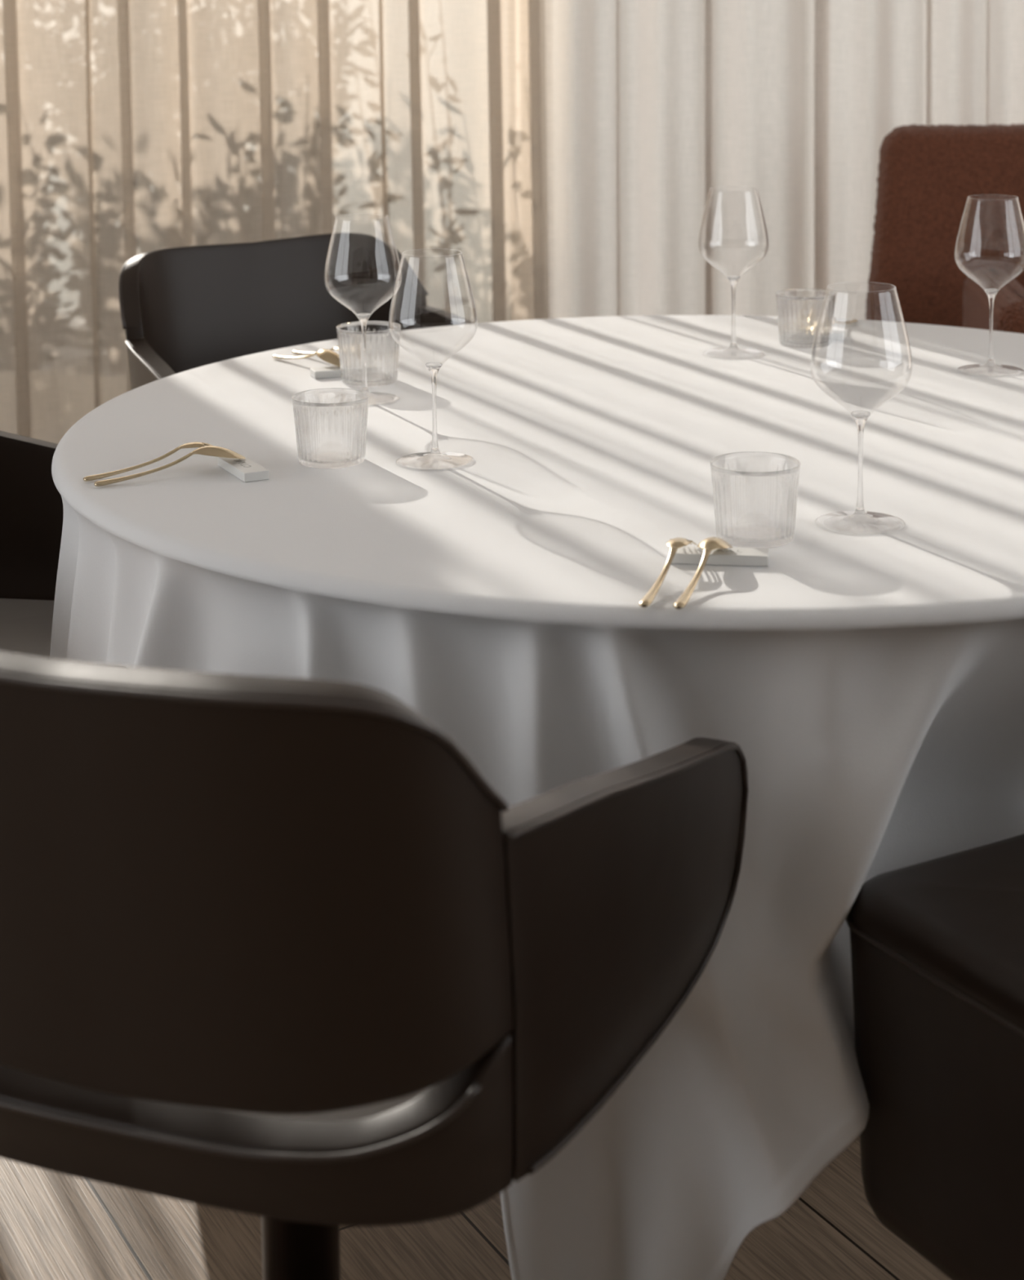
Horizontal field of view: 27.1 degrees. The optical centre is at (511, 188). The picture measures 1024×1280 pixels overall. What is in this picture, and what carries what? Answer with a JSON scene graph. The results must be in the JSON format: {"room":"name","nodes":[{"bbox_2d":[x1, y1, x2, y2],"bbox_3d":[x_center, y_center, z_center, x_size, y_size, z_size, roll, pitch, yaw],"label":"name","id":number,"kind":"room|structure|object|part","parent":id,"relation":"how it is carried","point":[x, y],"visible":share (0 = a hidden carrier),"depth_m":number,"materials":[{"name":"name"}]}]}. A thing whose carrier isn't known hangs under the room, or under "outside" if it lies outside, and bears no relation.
{"room":"restaurant dining room","nodes":[
{"label":"restaurant dining room","id":0,"kind":"room"},
{"bbox_2d":[0,1135,951,1279],"bbox_3d":[0.113,1.264,0.811,7.000,0.100,7.750,-1,6,0],"label":"floor","id":1,"kind":"structure","parent":0,"point":[54,1225],"depth_m":2.17,"materials":[{"name":"brown wood"}]},
{"bbox_2d":[0,431,62,657],"bbox_3d":[-0.809,0.609,2.544,0.593,0.861,0.611,0,6,10],"label":"tub chair","id":2,"kind":"object","parent":1,"relation":"on","point":[31,504],"visible":0.32,"depth_m":2.76,"materials":[{"name":"black leather"}]},
{"bbox_2d":[0,598,53,657],"bbox_3d":[-0.758,0.560,2.530,0.457,0.035,0.468,0,6,10],"label":"seat cushion","id":3,"kind":"object","parent":2,"relation":"on","point":[25,624],"depth_m":2.61,"materials":[{"name":"grey leather"}]},
{"bbox_2d":[118,232,474,390],"bbox_3d":[-0.258,0.532,3.220,0.611,0.861,0.593,-5,7,-34],"label":"tub chair","id":4,"kind":"object","parent":1,"relation":"on","point":[182,308],"visible":0.23,"depth_m":3.39,"materials":[{"name":"black leather"}]},
{"bbox_3d":[-0.447,0.381,3.000,0.054,0.275,0.466,-4,7,-28],"label":"armrest","id":5,"kind":"part","parent":4,"relation":"part of","materials":[{"name":"black leather"}]},
{"bbox_3d":[-0.001,0.345,3.299,0.054,0.275,0.466,-6,8,-39],"label":"armrest","id":6,"kind":"part","parent":4,"relation":"part of","materials":[{"name":"black leather"}]},
{"bbox_2d":[0,650,748,1279],"bbox_3d":[-0.187,0.696,1.644,0.611,0.861,0.593,2,6,21],"label":"tub chair","id":7,"kind":"object","parent":1,"relation":"on","point":[278,950],"visible":1,"depth_m":1.37,"materials":[{"name":"black leather"}]},
{"bbox_3d":[-0.268,0.446,1.414,0.528,0.314,0.151,2,6,21],"label":"backrest","id":8,"kind":"part","parent":7,"relation":"part of","materials":[{"name":"black leather"}]},
{"bbox_2d":[221,1087,429,1119],"bbox_3d":[-0.169,0.642,1.688,0.468,0.035,0.457,2,6,21],"label":"seat cushion","id":9,"kind":"object","parent":7,"relation":"on","point":[371,1110],"depth_m":1.49,"materials":[{"name":"grey leather"}]},
{"bbox_3d":[0.085,0.523,1.590,0.054,0.275,0.466,2,7,27],"label":"armrest","id":10,"kind":"part","parent":7,"relation":"part of","materials":[{"name":"black leather"}]},
{"bbox_2d":[845,834,1023,1279],"bbox_3d":[0.627,0.631,1.708,0.526,0.960,0.555,-4,7,-29],"label":"upholstered chair","id":11,"kind":"object","parent":1,"relation":"on","point":[937,944],"visible":0.91,"depth_m":1.72,"materials":[{"name":"black leather"}]},
{"bbox_2d":[865,123,1023,333],"bbox_3d":[1.050,0.408,3.635,0.883,0.995,0.745,0,6,4],"label":"armchair","id":12,"kind":"object","parent":1,"relation":"on","point":[927,175],"visible":0.44,"depth_m":3.86,"materials":[{"name":"brown fabric"}]},
{"bbox_3d":[0.831,0.410,3.588,0.094,0.509,0.464,0,6,4],"label":"armrest","id":13,"kind":"part","parent":12,"relation":"part of","materials":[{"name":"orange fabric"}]},
{"bbox_3d":[0.081,-1.840,0.587,7.000,0.120,7.950,-1,6,0],"label":"ceiling","id":14,"kind":"structure","parent":0,"visible":0},
{"bbox_3d":[-0.022,-2.098,4.003,6.000,0.075,0.040,-1,6,0],"label":"track","id":15,"kind":"object","parent":14,"relation":"attached to","visible":0},
{"bbox_2d":[0,0,549,444],"bbox_3d":[-1.472,-0.585,4.122,3.075,2.898,0.099,-1,6,0],"label":"linen curtain","id":16,"kind":"object","parent":15,"relation":"hanging from","point":[129,129],"visible":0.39,"depth_m":4.19,"materials":[{"name":"beige fabric"}]},
{"bbox_2d":[544,0,1023,319],"bbox_3d":[1.498,-0.622,4.176,2.991,2.898,0.120,-1,6,0],"label":"linen curtain","id":17,"kind":"object","parent":15,"relation":"hanging from","point":[652,106],"visible":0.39,"depth_m":4.24,"materials":[{"name":"white fabric"}]},
{"bbox_3d":[0.241,0.651,2.616,1.504,0.741,1.504,-1,6,0],"label":"round dining table","id":18,"kind":"object","parent":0,"visible":0},
{"bbox_2d":[49,315,1023,1279],"bbox_3d":[0.237,0.650,2.569,1.571,0.739,1.657,-1,6,0],"label":"tablecloth","id":19,"kind":"object","parent":18,"relation":"on","point":[868,686],"visible":0.77,"depth_m":1.95,"materials":[{"name":"white fabric"}]},
{"bbox_2d":[83,441,213,481],"bbox_3d":[-0.388,0.296,2.325,0.168,0.027,0.021,-4,7,-30],"label":"fork","id":20,"kind":"object","parent":19,"relation":"on","point":[194,444],"visible":0.84,"depth_m":2.32,"materials":[{"name":"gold metal"}]},
{"bbox_3d":[-0.412,0.299,2.310,0.110,0.025,0.010,-4,7,-30],"label":"handle","id":21,"kind":"part","parent":20,"relation":"part of","materials":[{"name":"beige metal"}]},
{"bbox_2d":[93,445,245,486],"bbox_3d":[-0.369,0.297,2.299,0.170,0.029,0.031,-4,7,-28],"label":"spoon","id":22,"kind":"object","parent":19,"relation":"on","point":[211,451],"visible":1,"depth_m":2.31,"materials":[{"name":"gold metal"}]},
{"bbox_3d":[-0.395,0.301,2.285,0.110,0.025,0.010,-4,7,-28],"label":"handle","id":23,"kind":"part","parent":22,"relation":"part of","materials":[{"name":"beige metal"}]},
{"bbox_2d":[191,445,245,458],"bbox_3d":[-0.321,0.289,2.324,0.062,0.019,0.031,-4,7,-28],"label":"bowl","id":24,"kind":"object","parent":22,"relation":"on","point":[211,451],"depth_m":2.31,"materials":[{"name":"gold metal"}]},
{"bbox_2d":[217,453,268,482],"bbox_3d":[-0.294,0.305,2.323,0.028,0.010,0.090,-4,7,-26],"label":"cutlery rest","id":25,"kind":"object","parent":19,"relation":"on","point":[246,469],"visible":1,"depth_m":2.30,"materials":[{"name":"white ceramic"}]},
{"bbox_2d":[271,348,339,366],"bbox_3d":[-0.280,0.230,2.933,0.031,0.029,0.170,-6,8,-40],"label":"spoon","id":26,"kind":"object","parent":19,"relation":"on","point":[329,356],"visible":0.81,"depth_m":2.89,"materials":[{"name":"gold metal"}]},
{"bbox_3d":[-0.300,0.230,2.956,0.010,0.025,0.110,-6,8,-40],"label":"handle","id":27,"kind":"part","parent":26,"relation":"part of","materials":[{"name":"beige metal"}]},
{"bbox_2d":[315,348,339,366],"bbox_3d":[-0.245,0.229,2.891,0.031,0.019,0.062,-6,8,-40],"label":"bowl","id":28,"kind":"object","parent":26,"relation":"on","point":[329,356],"depth_m":2.88,"materials":[{"name":"gold metal"}]},
{"bbox_2d":[291,346,338,355],"bbox_3d":[-0.260,0.228,2.965,0.021,0.027,0.168,-5,8,-38],"label":"fork","id":29,"kind":"object","parent":19,"relation":"on","point":[295,352],"visible":0.46,"depth_m":3.00,"materials":[{"name":"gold metal"}]},
{"bbox_2d":[310,366,341,378],"bbox_3d":[-0.225,0.247,2.873,0.090,0.010,0.028,-3,6,-18],"label":"cutlery rest","id":30,"kind":"object","parent":19,"relation":"on","point":[328,371],"visible":0.56,"depth_m":2.85,"materials":[{"name":"white ceramic"}]},
{"bbox_2d":[291,387,368,468],"bbox_3d":[-0.201,0.267,2.367,0.086,0.075,0.086,2,6,23],"label":"tumbler","id":31,"kind":"object","parent":19,"relation":"on","point":[331,424],"visible":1,"depth_m":2.34,"materials":[{"name":"clear glass"}]},
{"bbox_2d":[323,213,401,400],"bbox_3d":[-0.188,0.152,2.693,0.101,0.235,0.101,-2,6,-14],"label":"wine glass","id":32,"kind":"object","parent":19,"relation":"on","point":[362,317],"visible":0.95,"depth_m":2.69,"materials":[{"name":"clear glass"}]},
{"bbox_2d":[323,213,401,315],"bbox_3d":[-0.189,0.098,2.688,0.098,0.126,0.098,-2,6,-14],"label":"bowl","id":33,"kind":"object","parent":32,"relation":"on","point":[361,313],"depth_m":2.68,"materials":[{"name":"clear glass"}]},
{"bbox_3d":[-0.188,0.207,2.699,0.019,0.096,0.019,-2,6,-14],"label":"stem","id":34,"kind":"part","parent":32,"relation":"part of","materials":[{"name":"clear glass"}]},
{"bbox_2d":[336,320,400,386],"bbox_3d":[-0.190,0.219,2.823,0.086,0.075,0.086,-3,7,-25],"label":"tumbler","id":35,"kind":"object","parent":19,"relation":"on","point":[382,351],"visible":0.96,"depth_m":2.79,"materials":[{"name":"clear glass"}]},
{"bbox_2d":[388,248,477,467],"bbox_3d":[-0.086,0.187,2.351,0.098,0.235,0.098,-1,6,0],"label":"wine glass","id":36,"kind":"object","parent":19,"relation":"on","point":[433,368],"visible":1,"depth_m":2.35,"materials":[{"name":"clear glass"}]},
{"bbox_2d":[388,248,477,366],"bbox_3d":[-0.087,0.133,2.345,0.098,0.126,0.098,-1,6,0],"label":"bowl","id":37,"kind":"object","parent":36,"relation":"on","point":[428,364],"depth_m":2.34,"materials":[{"name":"clear glass"}]},
{"bbox_3d":[-0.086,0.241,2.357,0.019,0.096,0.019,-1,6,0],"label":"stem","id":38,"kind":"part","parent":36,"relation":"part of","materials":[{"name":"clear glass"}]},
{"bbox_2d":[638,537,697,607],"bbox_3d":[0.138,0.336,1.891,0.021,0.027,0.168,1,6,18],"label":"fork","id":39,"kind":"object","parent":19,"relation":"on","point":[674,544],"visible":1,"depth_m":1.89,"materials":[{"name":"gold metal"}]},
{"bbox_3d":[0.129,0.340,1.864,0.010,0.025,0.110,1,6,18],"label":"handle","id":40,"kind":"part","parent":39,"relation":"part of","materials":[{"name":"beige metal"}]},
{"bbox_2d":[673,536,733,608],"bbox_3d":[0.168,0.335,1.886,0.031,0.029,0.170,1,6,19],"label":"spoon","id":41,"kind":"object","parent":19,"relation":"on","point":[709,544],"visible":1,"depth_m":1.89,"materials":[{"name":"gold metal"}]},
{"bbox_3d":[0.158,0.340,1.858,0.010,0.025,0.110,1,6,18],"label":"handle","id":42,"kind":"part","parent":41,"relation":"part of","materials":[{"name":"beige metal"}]},
{"bbox_2d":[697,536,733,550],"bbox_3d":[0.185,0.324,1.937,0.031,0.019,0.062,1,6,18],"label":"bowl","id":43,"kind":"object","parent":41,"relation":"on","point":[713,543],"depth_m":1.92,"materials":[{"name":"gold metal"}]},
{"bbox_2d":[671,546,768,566],"bbox_3d":[0.191,0.338,1.958,0.090,0.010,0.028,0,6,9],"label":"cutlery rest","id":44,"kind":"object","parent":19,"relation":"on","point":[735,556],"visible":0.81,"depth_m":1.95,"materials":[{"name":"white ceramic"}]},
{"bbox_2d":[697,186,768,359],"bbox_3d":[0.310,0.117,2.983,0.098,0.235,0.098,-5,7,-34],"label":"wine glass","id":45,"kind":"object","parent":19,"relation":"on","point":[732,279],"visible":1,"depth_m":2.98,"materials":[{"name":"clear glass"}]},
{"bbox_3d":[0.311,0.171,2.989,0.019,0.096,0.019,-5,7,-34],"label":"stem","id":46,"kind":"part","parent":45,"relation":"part of","materials":[{"name":"clear glass"}]},
{"bbox_2d":[697,186,768,278],"bbox_3d":[0.310,0.062,2.978,0.098,0.126,0.098,-5,7,-34],"label":"bowl","id":47,"kind":"object","parent":45,"relation":"on","point":[732,276],"depth_m":2.97,"materials":[{"name":"clear glass"}]},
{"bbox_2d":[710,451,799,547],"bbox_3d":[0.232,0.298,2.032,0.086,0.075,0.086,-6,8,-41],"label":"tumbler","id":48,"kind":"object","parent":19,"relation":"on","point":[755,493],"visible":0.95,"depth_m":2.00,"materials":[{"name":"clear glass"}]},
{"bbox_2d":[775,288,835,348],"bbox_3d":[0.423,0.187,3.067,0.086,0.075,0.086,4,8,38],"label":"tumbler","id":49,"kind":"object","parent":19,"relation":"on","point":[798,309],"visible":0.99,"depth_m":3.04,"materials":[{"name":"clear glass"}]},
{"bbox_2d":[831,329,845,340],"bbox_3d":[0.442,0.214,3.120,0.090,0.010,0.028,1,6,17],"label":"cutlery rest","id":50,"kind":"object","parent":19,"relation":"on","point":[836,335],"visible":0.06,"depth_m":3.10,"materials":[{"name":"white ceramic"}]},
{"bbox_2d":[832,318,857,324],"bbox_3d":[0.483,0.198,3.169,0.031,0.029,0.170,3,7,29],"label":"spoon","id":51,"kind":"object","parent":19,"relation":"on","point":[853,321],"visible":0.28,"depth_m":3.20,"materials":[{"name":"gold metal"}]},
{"bbox_3d":[0.497,0.197,3.195,0.010,0.025,0.110,3,7,29],"label":"handle","id":52,"kind":"part","parent":51,"relation":"part of","materials":[{"name":"metal"}]},
{"bbox_2d":[809,281,912,535],"bbox_3d":[0.340,0.212,2.072,0.098,0.235,0.098,5,8,44],"label":"wine glass","id":53,"kind":"object","parent":19,"relation":"on","point":[860,417],"visible":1,"depth_m":2.07,"materials":[{"name":"clear glass"}]},
{"bbox_3d":[0.340,0.266,2.077,0.019,0.096,0.019,5,8,44],"label":"stem","id":54,"kind":"part","parent":53,"relation":"part of","materials":[{"name":"clear glass"}]},
{"bbox_2d":[809,281,912,416],"bbox_3d":[0.339,0.157,2.066,0.098,0.126,0.098,5,8,44],"label":"bowl","id":55,"kind":"object","parent":53,"relation":"on","point":[856,413],"depth_m":2.06,"materials":[{"name":"clear glass"}]},
{"bbox_2d":[954,194,1023,375],"bbox_3d":[0.640,0.128,2.840,0.101,0.235,0.101,1,6,14],"label":"wine glass","id":56,"kind":"object","parent":19,"relation":"on","point":[991,293],"visible":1,"depth_m":2.84,"materials":[{"name":"clear glass"}]},
{"bbox_2d":[954,194,1023,291],"bbox_3d":[0.640,0.074,2.835,0.098,0.126,0.098,1,6,14],"label":"bowl","id":57,"kind":"object","parent":56,"relation":"on","point":[988,289],"depth_m":2.84,"materials":[{"name":"clear glass"}]},
{"bbox_3d":[0.641,0.182,2.846,0.019,0.096,0.019,1,6,14],"label":"stem","id":58,"kind":"part","parent":56,"relation":"part of","materials":[{"name":"clear glass"}]}
]}

